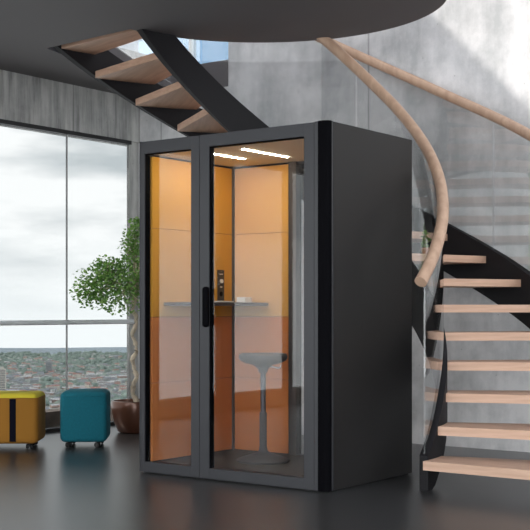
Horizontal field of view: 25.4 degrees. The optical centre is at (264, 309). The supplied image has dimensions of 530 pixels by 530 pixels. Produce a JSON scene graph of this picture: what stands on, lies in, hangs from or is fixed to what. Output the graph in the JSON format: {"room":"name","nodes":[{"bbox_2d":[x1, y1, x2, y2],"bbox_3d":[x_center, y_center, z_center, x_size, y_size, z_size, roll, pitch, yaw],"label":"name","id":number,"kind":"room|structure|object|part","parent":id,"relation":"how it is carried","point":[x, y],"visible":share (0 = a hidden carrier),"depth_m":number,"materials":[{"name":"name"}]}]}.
{"room":"office","nodes":[
{"label":"office","id":0,"kind":"room"},
{"bbox_2d":[119,40,138,51],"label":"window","id":1,"kind":"structure","parent":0,"point":[133,46],"depth_m":11.74,"materials":[{"name":"glass"}]},
{"bbox_2d":[0,0,445,93],"bbox_3d":[-2.339,-2.245,7.352,7.162,0.250,8.919,0,0,0],"label":"ceiling","id":2,"kind":"structure","parent":0,"point":[30,30],"depth_m":8.63,"materials":[{"name":"grey paint"}]},
{"bbox_2d":[0,0,529,451],"bbox_3d":[2.906,-2.370,6.248,22.864,7.000,11.780,0,0,0],"label":"wall","id":3,"kind":"structure","parent":0,"point":[478,51],"depth_m":9.81,"materials":[{"name":"concrete"}]},
{"bbox_2d":[0,119,131,432],"bbox_3d":[-4.838,-0.276,7.017,7.023,2.812,9.434,0,0,0],"label":"trim","id":4,"kind":"structure","parent":3,"relation":"attached to","point":[2,121],"depth_m":10.90,"materials":[{"name":"black metal"}]},
{"bbox_2d":[0,124,133,428],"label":"window","id":5,"kind":"structure","parent":3,"relation":"in","point":[64,199],"depth_m":10.91,"materials":[{"name":"clear glass"}]},
{"bbox_3d":[-2.358,-0.275,10.345,0.012,2.740,1.656,0,0,37],"label":"pane","id":6,"kind":"part","parent":5,"relation":"part of","materials":[{"name":"clear glass"}]},
{"bbox_3d":[-2.491,0.115,10.064,2.394,0.045,3.210,0,0,0],"label":"glass safety rail","id":7,"kind":"part","parent":5,"relation":"part of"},
{"bbox_3d":[-1.608,-0.275,11.357,0.012,2.740,0.836,0,0,37],"label":"pane","id":8,"kind":"part","parent":5,"relation":"part of","materials":[{"name":"clear glass"}]},
{"bbox_2d":[139,38,227,63],"bbox_3d":[-0.857,-4.120,11.572,1.126,3.500,0.860,0,0,0],"label":"window","id":9,"kind":"structure","parent":3,"relation":"in","point":[203,51],"depth_m":11.37,"materials":[{"name":"clear glass"}]},
{"bbox_3d":[-0.857,-4.120,11.572,1.350,3.500,0.070,0,0,37],"label":"frame","id":10,"kind":"part","parent":9,"relation":"part of","materials":[{"name":"white"}]},
{"bbox_2d":[201,60,227,86],"bbox_3d":[-0.841,-2.245,11.636,1.286,0.250,1.050,0,0,0],"label":"trim","id":11,"kind":"structure","parent":3,"relation":"attached to","point":[218,70],"depth_m":11.16,"materials":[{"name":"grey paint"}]},
{"bbox_2d":[0,425,529,529],"bbox_3d":[0.388,1.230,-1.900,27.899,0.200,28.122,0,0,0],"label":"floor","id":12,"kind":"structure","parent":0,"point":[50,485],"depth_m":7.08,"materials":[{"name":"concrete"}]},
{"bbox_2d":[0,391,44,448],"bbox_3d":[-2.280,0.903,9.678,0.880,0.453,0.424,0,0,-1],"label":"pouf","id":13,"kind":"object","parent":12,"relation":"on","point":[22,413],"visible":1,"depth_m":9.48,"materials":[{"name":"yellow fabric"}]},
{"bbox_2d":[60,388,109,446],"bbox_3d":[-1.495,0.897,9.788,0.385,0.465,0.404,0,0,-3],"label":"pouf","id":14,"kind":"object","parent":12,"relation":"on","point":[84,413],"visible":1,"depth_m":9.60,"materials":[{"name":"teal fabric"}]},
{"bbox_2d":[69,217,139,433],"bbox_3d":[-1.291,0.113,10.823,1.029,2.034,0.694,0,0,0],"label":"potted ficus","id":15,"kind":"object","parent":12,"relation":"on","point":[125,412],"visible":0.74,"depth_m":10.77,"materials":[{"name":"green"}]},
{"bbox_2d":[111,399,139,433],"bbox_3d":[-1.195,0.983,10.850,0.450,0.295,0.450,0,0,0],"label":"pot","id":16,"kind":"object","parent":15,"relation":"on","point":[125,412],"depth_m":10.67,"materials":[{"name":"brown ceramic"}]},
{"bbox_2d":[140,120,411,492],"bbox_3d":[0.051,-0.021,8.091,1.571,2.302,1.107,0,0,37],"label":"pod","id":17,"kind":"object","parent":12,"relation":"on","point":[220,213],"visible":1,"depth_m":8.00,"materials":[{"name":"black metal"}]},
{"bbox_3d":[-0.859,-0.025,8.172,0.012,2.290,0.030,0,0,37],"label":"corner trim","id":18,"kind":"part","parent":17,"relation":"part of","materials":[{"name":"grey metal"}]},
{"bbox_3d":[-0.636,-0.024,8.020,0.525,2.287,0.050,0,0,37],"label":"fixed frame","id":19,"kind":"part","parent":17,"relation":"part of","materials":[{"name":"grey"}]},
{"bbox_3d":[-0.537,-0.025,8.584,0.040,2.286,1.015,0,0,37],"label":"panel","id":20,"kind":"part","parent":17,"relation":"part of","materials":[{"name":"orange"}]},
{"bbox_3d":[-0.526,-0.510,8.542,0.022,1.117,0.897,0,0,37],"label":"felt panel","id":21,"kind":"part","parent":17,"relation":"part of","materials":[{"name":"orange fabric"}]},
{"bbox_3d":[-0.526,0.552,8.542,0.022,1.002,0.897,0,0,37],"label":"felt panel","id":22,"kind":"part","parent":17,"relation":"part of","materials":[{"name":"orange fabric"}]},
{"bbox_3d":[-0.388,-0.020,7.766,0.052,0.270,0.062,0,0,37],"label":"handle","id":23,"kind":"part","parent":17,"relation":"part of","materials":[{"name":"black"}]},
{"bbox_2d":[164,302,267,305],"bbox_3d":[-0.343,-0.043,8.487,0.334,0.025,0.790,0,0,37],"label":"shelf","id":24,"kind":"object","parent":17,"relation":"attached to","point":[165,303],"depth_m":8.31,"materials":[{"name":"grey"}]},
{"bbox_2d":[237,297,250,301],"bbox_3d":[-0.156,-0.075,8.728,0.080,0.040,0.080,0,0,37],"label":"carton","id":25,"kind":"object","parent":24,"relation":"on","point":[239,299],"visible":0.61,"depth_m":8.70,"materials":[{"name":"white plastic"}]},
{"bbox_3d":[-0.331,-0.185,8.783,0.006,0.230,0.080,0,0,37],"label":"control panel","id":26,"kind":"part","parent":17,"relation":"part of","materials":[{"name":"grey plastic"}]},
{"bbox_3d":[0.072,1.089,8.121,1.490,0.058,0.975,0,0,37],"label":"floor plate","id":27,"kind":"part","parent":17,"relation":"part of","materials":[{"name":"grey carpet"}]},
{"bbox_3d":[0.070,-1.099,8.117,1.486,0.028,0.943,0,0,37],"label":"ceiling panel","id":28,"kind":"part","parent":17,"relation":"part of","materials":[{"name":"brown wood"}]},
{"bbox_3d":[-0.244,-0.015,8.918,0.028,2.150,0.040,0,0,37],"label":"corner post","id":29,"kind":"part","parent":17,"relation":"part of","materials":[{"name":"grey metal"}]},
{"bbox_3d":[-0.051,-0.024,7.587,0.921,2.287,0.050,0,0,37],"label":"door","id":30,"kind":"part","parent":17,"relation":"part of","materials":[{"name":"grey"}]},
{"bbox_3d":[-0.024,-0.510,8.764,0.497,1.117,0.022,0,0,37],"label":"felt panel","id":31,"kind":"part","parent":17,"relation":"part of","materials":[{"name":"orange fabric"}]},
{"bbox_3d":[-0.024,0.552,8.764,0.497,1.002,0.022,0,0,37],"label":"felt panel","id":32,"kind":"part","parent":17,"relation":"part of","materials":[{"name":"orange fabric"}]},
{"bbox_2d":[236,353,289,464],"bbox_3d":[-0.013,0.682,8.224,0.376,0.756,0.376,0,0,37],"label":"stool","id":33,"kind":"object","parent":17,"relation":"on","point":[263,362],"visible":1,"depth_m":8.16,"materials":[{"name":"grey"}]},
{"bbox_3d":[-0.013,0.372,8.224,0.342,0.136,0.342,0,0,36],"label":"seat","id":34,"kind":"part","parent":33,"relation":"part of","materials":[{"name":"grey plastic"}]},
{"bbox_3d":[0.220,0.002,8.612,0.067,2.233,0.070,0,0,37],"label":"post","id":35,"kind":"part","parent":17,"relation":"part of","materials":[{"name":"grey metal"}]},
{"bbox_3d":[0.332,-0.025,7.303,0.028,2.290,0.050,0,0,37],"label":"corner trim","id":36,"kind":"part","parent":17,"relation":"part of","materials":[{"name":"grey metal"}]},
{"bbox_3d":[0.404,-0.025,7.279,0.036,2.290,0.016,0,0,37],"label":"corner trim","id":37,"kind":"part","parent":17,"relation":"part of","materials":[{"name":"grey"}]},
{"bbox_3d":[0.702,-0.025,7.685,0.040,2.286,0.985,0,0,37],"label":"panel","id":38,"kind":"part","parent":17,"relation":"part of","materials":[{"name":"black metal"}]},
{"bbox_2d":[53,29,529,490],"bbox_3d":[0.236,-1.259,8.482,4.003,4.779,3.648,0,0,0],"label":"spiral staircase","id":39,"kind":"structure","parent":12,"relation":"on","point":[475,264],"depth_m":9.04,"materials":[{"name":"black metal"}]},
{"bbox_3d":[0.928,-1.162,8.307,0.549,2.038,2.029,0,0,-16],"label":"handrail","id":40,"kind":"part","parent":39,"relation":"part of","materials":[{"name":"brown wood"}]},
{"bbox_3d":[0.693,-1.904,8.939,4.557,3.489,2.215,0,0,39],"label":"handrail","id":41,"kind":"part","parent":39,"relation":"part of","materials":[{"name":"brown wood"}]},
{"bbox_2d":[420,230,430,253],"bbox_3d":[1.255,-0.528,9.184,0.092,0.202,0.118,0,0,0],"label":"potted succulent","id":42,"kind":"object","parent":39,"relation":"on","point":[425,248],"visible":0.96,"depth_m":9.18,"materials":[{"name":"green plant"}]},
{"bbox_2d":[421,248,428,253],"bbox_3d":[1.258,-0.458,9.197,0.074,0.060,0.074,0,0,0],"label":"pot","id":43,"kind":"object","parent":42,"relation":"on","point":[424,250],"depth_m":9.17,"materials":[{"name":"white ceramic"}]},
{"bbox_3d":[1.101,-0.705,8.460,0.056,1.573,0.658,0,0,-21],"label":"glass panel","id":44,"kind":"part","parent":39,"relation":"part of","materials":[{"name":"clear glass"}]},
{"bbox_3d":[1.131,0.006,7.731,0.080,1.829,0.820,0,0,14],"label":"glass panel","id":45,"kind":"part","parent":39,"relation":"part of","materials":[{"name":"clear glass"}]}
]}

